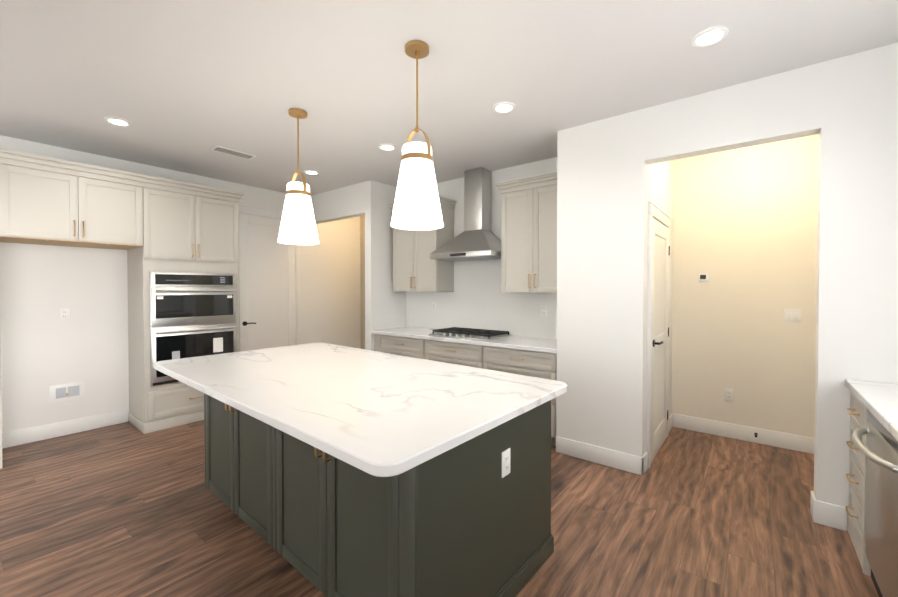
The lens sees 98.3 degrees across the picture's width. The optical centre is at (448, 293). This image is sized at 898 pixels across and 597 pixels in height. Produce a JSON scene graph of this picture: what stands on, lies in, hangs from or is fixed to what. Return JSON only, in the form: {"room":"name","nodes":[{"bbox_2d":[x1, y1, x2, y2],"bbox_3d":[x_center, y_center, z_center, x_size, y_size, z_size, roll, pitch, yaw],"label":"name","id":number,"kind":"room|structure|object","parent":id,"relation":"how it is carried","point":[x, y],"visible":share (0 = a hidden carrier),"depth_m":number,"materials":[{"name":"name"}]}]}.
{"room":"kitchen","nodes":[
{"label":"kitchen","id":0,"kind":"room"},
{"bbox_2d":[0,135,360,432],"bbox_3d":[-4.292,-0.013,3.324,0.120,2.840,9.000,1,1,38],"label":"wall","id":1,"kind":"structure","parent":0,"point":[44,347],"depth_m":3.98,"materials":[{"name":"white paint"}]},
{"bbox_2d":[59,308,68,319],"bbox_3d":[-3.805,0.199,3.841,0.009,0.115,0.070,1,1,38],"label":"outlet","id":2,"kind":"object","parent":1,"relation":"attached to","point":[64,313],"visible":1,"depth_m":3.84,"materials":[{"name":"white plastic"}]},
{"bbox_2d":[2,409,128,448],"bbox_3d":[-5.252,1.356,2.016,0.014,0.140,5.665,1,1,38],"label":"baseboard","id":3,"kind":"structure","parent":1,"relation":"attached to","point":[28,435],"depth_m":3.83,"materials":[{"name":"white paint"}]},
{"bbox_2d":[50,382,84,403],"bbox_3d":[-3.787,0.979,3.858,0.030,0.170,0.250,1,1,38],"label":"outlet box","id":4,"kind":"object","parent":1,"relation":"attached to","point":[66,392],"visible":1,"depth_m":3.85,"materials":[{"name":"white plastic"}]},
{"bbox_2d":[0,156,143,251],"bbox_3d":[-3.556,-0.790,3.662,0.597,0.625,0.940,1,1,38],"label":"upper cabinet","id":5,"kind":"object","parent":1,"relation":"attached to","point":[50,204],"depth_m":3.43,"materials":[{"name":"beige wood"}]},
{"bbox_2d":[239,214,295,351],"bbox_3d":[-2.504,0.152,5.432,0.078,2.432,0.800,1,1,38],"label":"pantry door","id":6,"kind":"structure","parent":1,"relation":"in","point":[267,296],"depth_m":5.41,"materials":[{"name":"white paint"}]},
{"bbox_2d":[239,204,300,344],"bbox_3d":[-2.525,0.093,5.448,0.030,2.565,0.980,1,1,38],"label":"trim","id":7,"kind":"structure","parent":1,"relation":"attached to","point":[257,211],"depth_m":5.76,"materials":[{"name":"white paint"}]},
{"bbox_2d":[311,182,364,223],"bbox_3d":[-1.596,-1.265,5.517,1.380,0.400,0.130,1,1,38],"label":"wall","id":8,"kind":"structure","parent":0,"point":[346,202],"depth_m":5.37,"materials":[{"name":"white paint"}]},
{"bbox_2d":[360,215,364,348],"bbox_3d":[-0.956,-0.057,6.348,1.380,2.840,0.120,1,1,38],"label":"wall","id":9,"kind":"structure","parent":0,"point":[362,261],"depth_m":6.69,"materials":[{"name":"paint"}]},
{"bbox_2d":[365,180,405,350],"bbox_3d":[-0.688,-0.044,5.475,0.120,2.840,1.160,1,1,38],"label":"wall","id":10,"kind":"structure","parent":0,"point":[385,306],"depth_m":5.09,"materials":[{"name":"white paint"}]},
{"bbox_2d":[0,420,878,596],"bbox_3d":[-1.649,1.465,1.391,6.690,0.060,9.440,1,1,38],"label":"floor","id":11,"kind":"structure","parent":0,"point":[126,509],"depth_m":2.35,"materials":[{"name":"brown wood"}]},
{"bbox_2d":[127,180,239,433],"bbox_3d":[-2.971,0.139,4.393,0.629,2.505,0.910,1,1,38],"label":"tall cabinet","id":12,"kind":"object","parent":11,"relation":"on","point":[178,241],"depth_m":4.11,"materials":[{"name":"beige wood"}]},
{"bbox_2d":[204,395,553,596],"bbox_3d":[-0.556,0.984,2.374,2.043,0.874,1.101,1,1,40],"label":"kitchen island","id":13,"kind":"object","parent":11,"relation":"on","point":[332,470],"depth_m":1.70,"materials":[{"name":"green wood"}]},
{"bbox_2d":[153,343,566,482],"bbox_3d":[-0.743,0.524,2.529,2.610,0.042,1.380,1,1,40],"label":"island countertop","id":14,"kind":"structure","parent":13,"relation":"on","point":[384,416],"depth_m":1.94,"materials":[{"name":"white stone"}]},
{"bbox_2d":[374,335,422,358],"bbox_3d":[-0.447,0.946,4.977,0.887,0.874,0.612,1,1,38],"label":"base cabinet","id":15,"kind":"object","parent":11,"relation":"on","point":[391,344],"depth_m":4.71,"materials":[{"name":"beige wood"}]},
{"bbox_2d":[423,339,482,368],"bbox_3d":[0.215,0.954,4.455,0.800,0.874,0.612,1,1,38],"label":"base cabinet","id":16,"kind":"object","parent":11,"relation":"on","point":[463,354],"depth_m":4.19,"materials":[{"name":"beige wood"}]},
{"bbox_2d":[483,347,556,445],"bbox_3d":[0.843,0.961,3.961,0.797,0.874,0.612,1,1,38],"label":"base cabinet","id":17,"kind":"object","parent":11,"relation":"on","point":[529,356],"depth_m":3.66,"materials":[{"name":"beige wood"}]},
{"bbox_2d":[371,327,556,354],"bbox_3d":[0.173,0.496,4.467,2.484,0.040,0.634,1,1,38],"label":"countertop","id":18,"kind":"structure","parent":17,"relation":"on","point":[517,343],"depth_m":4.11,"materials":[{"name":"white stone"}]},
{"bbox_2d":[428,327,510,339],"bbox_3d":[0.229,0.449,4.465,0.800,0.053,0.515,1,1,38],"label":"cooktop","id":19,"kind":"object","parent":18,"relation":"in","point":[471,333],"visible":1,"depth_m":4.35,"materials":[{"name":"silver metal"}]},
{"bbox_2d":[556,109,673,456],"bbox_3d":[1.689,-0.020,3.807,0.700,2.840,1.480,1,1,38],"label":"wall block","id":20,"kind":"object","parent":11,"relation":"on","point":[611,182],"visible":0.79,"depth_m":3.20,"materials":[{"name":"white paint"}]},
{"bbox_2d":[556,436,647,475],"bbox_3d":[1.239,1.338,3.244,0.714,0.140,0.034,1,1,38],"label":"baseboard","id":21,"kind":"structure","parent":20,"relation":"attached to","point":[600,455],"depth_m":3.20,"materials":[{"name":"white paint"}]},
{"bbox_2d":[646,201,670,468],"bbox_3d":[1.889,0.329,3.477,0.029,2.152,0.936,1,1,38],"label":"trim","id":22,"kind":"structure","parent":20,"relation":"attached to","point":[657,213],"depth_m":3.13,"materials":[{"name":"white paint"}]},
{"bbox_2d":[651,218,668,462],"bbox_3d":[1.911,0.384,3.461,0.078,2.027,0.760,1,1,38],"label":"door","id":23,"kind":"structure","parent":20,"relation":"in","point":[660,264],"depth_m":3.47,"materials":[{"name":"white paint"}]},
{"bbox_2d":[845,387,892,575],"bbox_3d":[2.498,0.990,1.952,0.631,0.874,0.450,1,1,38],"label":"base cabinet","id":24,"kind":"object","parent":11,"relation":"on","point":[858,415],"depth_m":2.13,"materials":[{"name":"beige wood"}]},
{"bbox_2d":[845,379,897,440],"bbox_3d":[1.733,0.547,0.989,0.649,0.040,2.900,1,1,38],"label":"countertop","id":25,"kind":"structure","parent":24,"relation":"on","point":[881,399],"depth_m":1.93,"materials":[{"name":"white stone"}]},
{"bbox_2d":[852,409,897,596],"bbox_3d":[2.130,0.999,1.573,0.686,0.868,0.598,1,1,38],"label":"dishwasher","id":26,"kind":"object","parent":11,"relation":"on","point":[879,451],"visible":0.9,"depth_m":1.71,"materials":[{"name":"silver metal"}]},
{"bbox_2d":[0,0,897,195],"bbox_3d":[-1.649,-1.434,1.349,6.690,0.060,9.440,1,1,38],"label":"ceiling","id":27,"kind":"structure","parent":0,"point":[185,86],"depth_m":2.47,"materials":[{"name":"paint"}]},
{"bbox_2d":[104,117,131,126],"bbox_3d":[-2.743,-1.425,3.217,0.176,0.012,0.176,1,1,38],"label":"recessed light","id":28,"kind":"object","parent":27,"relation":"in","point":[118,121],"visible":1,"depth_m":3.21,"materials":[{"name":"white plastic"}]},
{"bbox_2d":[210,145,255,158],"bbox_3d":[-2.190,-1.437,3.952,0.160,0.009,0.380,1,1,38],"label":"ceiling vent","id":29,"kind":"object","parent":27,"relation":"in","point":[232,152],"visible":0.98,"depth_m":3.93,"materials":[{"name":"white plastic"}]},
{"bbox_2d":[278,108,318,244],"bbox_3d":[-1.185,-0.917,3.053,0.305,1.023,0.305,1,1,38],"label":"pendant light","id":30,"kind":"object","parent":27,"relation":"hanging from","point":[298,225],"visible":1,"depth_m":2.97,"materials":[{"name":"gold metal"}]},
{"bbox_2d":[304,170,318,174],"bbox_3d":[-1.636,-1.446,4.623,0.176,0.012,0.176,1,1,38],"label":"recessed light","id":31,"kind":"object","parent":27,"relation":"in","point":[311,172],"visible":0.98,"depth_m":4.63,"materials":[{"name":"white plastic"}]},
{"bbox_2d":[378,144,395,150],"bbox_3d":[-0.605,-1.434,3.798,0.176,0.012,0.176,1,1,38],"label":"recessed light","id":32,"kind":"object","parent":27,"relation":"in","point":[387,147],"visible":1,"depth_m":3.79,"materials":[{"name":"white plastic"}]},
{"bbox_2d":[391,40,443,229],"bbox_3d":[-0.184,-0.905,2.240,0.305,1.023,0.305,1,1,38],"label":"pendant light","id":33,"kind":"object","parent":27,"relation":"hanging from","point":[417,204],"visible":0.96,"depth_m":2.16,"materials":[{"name":"gold metal"}]},
{"bbox_2d":[492,102,515,112],"bbox_3d":[0.420,-1.422,2.966,0.176,0.012,0.176,1,1,38],"label":"recessed light","id":34,"kind":"object","parent":27,"relation":"in","point":[503,107],"visible":0.94,"depth_m":2.96,"materials":[{"name":"white plastic"}]},
{"bbox_2d":[691,26,728,46],"bbox_3d":[1.430,-1.409,2.132,0.176,0.012,0.176,1,1,38],"label":"recessed light","id":35,"kind":"object","parent":27,"relation":"in","point":[717,34],"visible":1,"depth_m":2.12,"materials":[{"name":"white plastic"}]},
{"bbox_2d":[406,157,556,339],"bbox_3d":[0.408,-0.034,4.758,2.490,2.840,0.120,1,1,38],"label":"wall","id":36,"kind":"structure","parent":0,"point":[477,298],"depth_m":4.64,"materials":[{"name":"white paint"}]},
{"bbox_2d":[388,196,456,291],"bbox_3d":[-0.353,-0.603,5.024,0.845,1.150,0.385,1,1,38],"label":"upper cabinet","id":37,"kind":"object","parent":36,"relation":"attached to","point":[416,268],"visible":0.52,"depth_m":4.86,"materials":[{"name":"beige wood"}]},
{"bbox_2d":[430,167,500,260],"bbox_3d":[0.255,-0.926,4.469,0.840,1.039,0.498,1,1,38],"label":"range hood","id":38,"kind":"object","parent":36,"relation":"attached to","point":[477,239],"visible":0.9,"depth_m":4.46,"materials":[{"name":"silver metal"}]},
{"bbox_2d":[496,172,556,292],"bbox_3d":[0.919,-0.588,4.023,0.782,1.150,0.385,1,1,38],"label":"upper cabinet","id":39,"kind":"object","parent":36,"relation":"attached to","point":[528,235],"visible":0.81,"depth_m":3.91,"materials":[{"name":"beige wood"}]},
{"bbox_2d":[541,305,546,315],"bbox_3d":[1.024,0.179,4.194,0.070,0.115,0.009,1,1,38],"label":"electrical outlet","id":40,"kind":"object","parent":36,"relation":"attached to","point":[543,310],"visible":1,"depth_m":4.19,"materials":[{"name":"white plastic"}]},
{"bbox_2d":[671,134,818,437],"bbox_3d":[3.076,-0.017,3.580,1.760,2.840,0.120,1,1,38],"label":"wall","id":41,"kind":"structure","parent":0,"point":[745,219],"depth_m":3.69,"materials":[{"name":"paint"}]},
{"bbox_2d":[669,413,673,431],"bbox_3d":[2.251,1.328,3.963,0.014,0.140,0.290,1,1,38],"label":"baseboard","id":42,"kind":"structure","parent":41,"relation":"attached to","point":[671,418],"depth_m":4.02,"materials":[{"name":"white paint"}]},
{"bbox_2d":[699,274,709,280],"bbox_3d":[2.561,-0.164,3.893,0.090,0.075,0.024,1,1,38],"label":"thermostat","id":43,"kind":"object","parent":41,"relation":"attached to","point":[704,277],"visible":1,"depth_m":3.88,"materials":[{"name":"white plastic"}]},
{"bbox_2d":[724,388,732,400],"bbox_3d":[2.730,0.980,3.786,0.070,0.115,0.009,1,1,38],"label":"outlet","id":44,"kind":"object","parent":41,"relation":"attached to","point":[728,394],"visible":1,"depth_m":3.78,"materials":[{"name":"white plastic"}]},
{"bbox_2d":[674,414,813,453],"bbox_3d":[3.035,1.334,3.547,1.760,0.140,0.014,1,1,38],"label":"baseboard","id":45,"kind":"structure","parent":41,"relation":"attached to","point":[766,437],"depth_m":3.70,"materials":[{"name":"white paint"}]},
{"bbox_2d":[784,309,801,321],"bbox_3d":[3.091,0.195,3.489,0.116,0.115,0.010,1,1,38],"label":"light switch","id":46,"kind":"object","parent":41,"relation":"attached to","point":[792,315],"visible":1,"depth_m":3.49,"materials":[{"name":"white plastic"}]},
{"bbox_2d":[644,42,897,530],"bbox_3d":[2.235,-0.001,2.512,1.760,2.840,0.120,1,1,38],"label":"wall","id":47,"kind":"structure","parent":0,"point":[857,290],"depth_m":2.34,"materials":[{"name":"white paint"}]},
{"bbox_2d":[810,491,845,524],"bbox_3d":[2.660,1.352,2.282,0.784,0.140,0.014,1,1,38],"label":"baseboard","id":48,"kind":"structure","parent":47,"relation":"attached to","point":[829,514],"depth_m":2.37,"materials":[{"name":"white paint"}]}
]}

